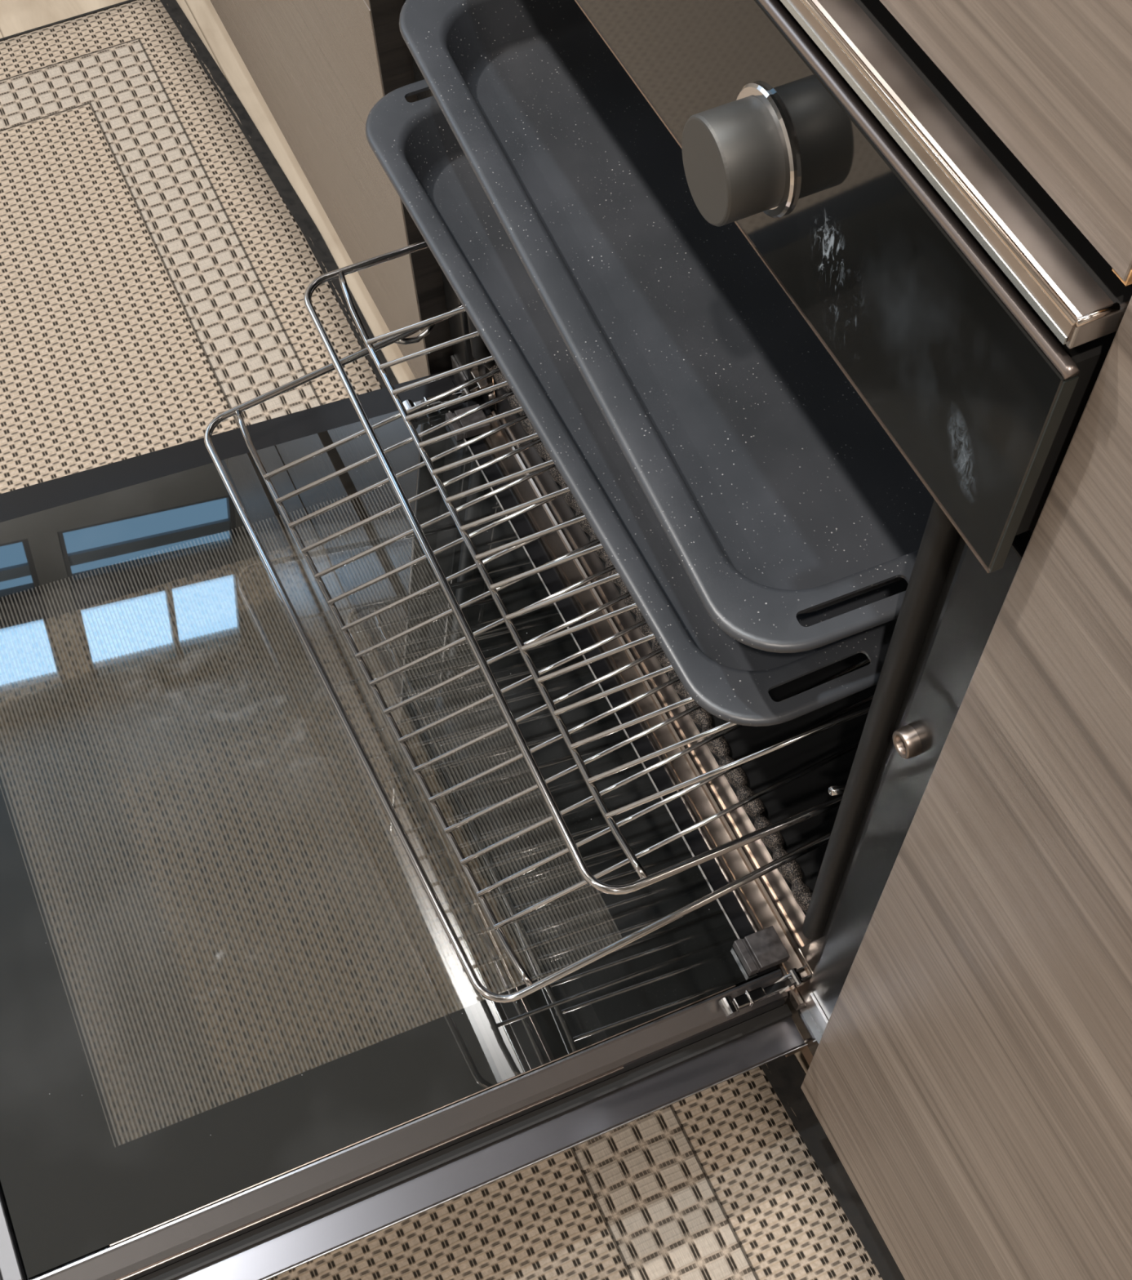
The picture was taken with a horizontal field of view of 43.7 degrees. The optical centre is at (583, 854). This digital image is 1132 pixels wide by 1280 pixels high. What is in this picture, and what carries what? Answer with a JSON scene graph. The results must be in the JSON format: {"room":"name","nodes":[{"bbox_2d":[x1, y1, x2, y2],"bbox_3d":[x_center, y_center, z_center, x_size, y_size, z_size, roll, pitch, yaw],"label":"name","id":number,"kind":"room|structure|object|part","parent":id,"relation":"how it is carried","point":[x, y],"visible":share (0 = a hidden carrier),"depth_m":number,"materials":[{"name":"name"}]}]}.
{"room":"kitchen","nodes":[
{"label":"kitchen","id":0,"kind":"room"},
{"bbox_2d":[0,0,809,1075],"bbox_3d":[-0.667,0.443,0.888,2.920,0.050,4.200,-23,66,-9],"label":"floor","id":1,"kind":"structure","parent":0,"point":[16,16],"depth_m":1.43,"materials":[{"name":"beige tile"}]},
{"bbox_2d":[210,0,453,378],"bbox_3d":[-0.110,-1.085,1.101,0.580,0.852,1.200,-23,66,-9],"label":"base cabinet","id":2,"kind":"object","parent":1,"relation":"on","point":[320,68],"visible":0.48,"depth_m":1.03,"materials":[{"name":"brown wood"}]},
{"bbox_3d":[0.130,-0.614,0.817,0.559,0.752,0.002,-23,66,-9],"label":"panel","id":3,"kind":"part","parent":2,"relation":"part of","materials":[{"name":"beige wood"}]},
{"bbox_2d":[0,0,1131,1279],"bbox_3d":[0.032,-0.273,0.658,1.034,0.754,0.592,-23,66,-9],"label":"oven","id":4,"kind":"object","parent":2,"relation":"attached to","point":[978,394],"depth_m":0.78,"materials":[{"name":"black metal"}]},
{"bbox_3d":[-0.091,-0.451,0.855,0.008,0.448,0.036,-23,66,-9],"label":"rail","id":5,"kind":"part","parent":4,"relation":"part of","materials":[{"name":"metal"}]},
{"bbox_3d":[-0.092,-0.352,1.066,0.002,0.042,0.027,-23,66,-9],"label":"hinge plate","id":6,"kind":"part","parent":4,"relation":"part of","materials":[{"name":"metal"}]},
{"bbox_2d":[204,304,874,1003],"bbox_3d":[0.007,-0.176,0.849,0.356,0.037,0.452,-25,67,-10],"label":"oven rack","id":7,"kind":"object","parent":4,"relation":"attached to","point":[531,987],"visible":0.5,"depth_m":0.82,"materials":[{"name":"silver metal"}]},
{"bbox_3d":[-0.127,-0.108,0.835,0.007,0.010,0.446,-27,67,-6],"label":"cross rail","id":8,"kind":"part","parent":7,"relation":"part of","materials":[{"name":"silver metal"}]},
{"bbox_2d":[303,240,870,894],"bbox_3d":[0.078,-0.226,0.798,0.357,0.011,0.452,-22,66,-8],"label":"oven rack","id":9,"kind":"object","parent":4,"relation":"attached to","point":[646,880],"visible":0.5,"depth_m":0.76,"materials":[{"name":"silver metal"}]},
{"bbox_3d":[-0.060,-0.170,0.776,0.007,0.010,0.446,-22,66,-8],"label":"cross rail","id":10,"kind":"part","parent":9,"relation":"part of","materials":[{"name":"silver metal"}]},
{"bbox_2d":[365,79,908,726],"bbox_3d":[0.133,-0.293,0.726,0.372,0.031,0.447,-23,66,-9],"label":"baking tray","id":11,"kind":"object","parent":4,"relation":"in","point":[415,144],"visible":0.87,"depth_m":0.69,"materials":[{"name":"metal"}]},
{"bbox_2d":[399,0,934,653],"bbox_3d":[0.151,-0.317,0.672,0.372,0.032,0.447,-21,66,-6],"label":"baking tray","id":12,"kind":"object","parent":4,"relation":"in","point":[780,495],"visible":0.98,"depth_m":0.65,"materials":[{"name":"metal"}]},
{"bbox_2d":[681,96,786,226],"bbox_3d":[0.045,-0.206,0.421,0.020,0.031,0.031,-23,66,-9],"label":"knob","id":13,"kind":"object","parent":4,"relation":"in","point":[734,153],"depth_m":0.41,"materials":[{"name":"grey metal"}]},
{"bbox_3d":[0.028,-0.251,0.701,0.004,0.553,0.591,-23,66,-9],"label":"frame","id":14,"kind":"part","parent":4,"relation":"part of","materials":[{"name":"black metal"}]},
{"bbox_3d":[0.140,0.101,0.846,0.002,0.042,0.027,-23,66,-9],"label":"hinge plate","id":15,"kind":"part","parent":4,"relation":"part of","materials":[{"name":"metal"}]},
{"bbox_3d":[-0.008,-0.338,0.483,0.004,0.074,0.590,-23,66,-9],"label":"control panel","id":16,"kind":"part","parent":4,"relation":"part of","materials":[{"name":"black glass"}]},
{"bbox_3d":[0.138,-0.003,0.637,0.008,0.448,0.036,-23,66,-9],"label":"rail","id":17,"kind":"part","parent":4,"relation":"part of","materials":[{"name":"black metal"}]},
{"bbox_3d":[0.000,-0.364,0.439,0.031,0.009,0.591,-23,66,-9],"label":"grip rail","id":18,"kind":"part","parent":4,"relation":"part of","materials":[{"name":"silver metal"}]},
{"bbox_3d":[0.244,-0.501,0.416,0.550,0.130,0.591,-23,66,-9],"label":"kitchen drawer","id":19,"kind":"part","parent":4,"relation":"part of","materials":[{"name":"brown wood"}]},
{"bbox_2d":[0,0,905,1279],"bbox_3d":[-0.333,0.221,0.954,0.959,0.007,2.376,-23,66,-9],"label":"woven rug","id":20,"kind":"object","parent":1,"relation":"on","point":[158,260],"visible":0.61,"depth_m":1.08,"materials":[{"name":"beige fabric"}]},
{"bbox_2d":[800,296,1131,1279],"bbox_3d":[0.642,0.383,0.386,0.580,0.852,1.204,-23,66,-9],"label":"base cabinet","id":21,"kind":"object","parent":1,"relation":"on","point":[969,1074],"visible":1,"depth_m":0.50,"materials":[{"name":"brown wood"}]}
]}

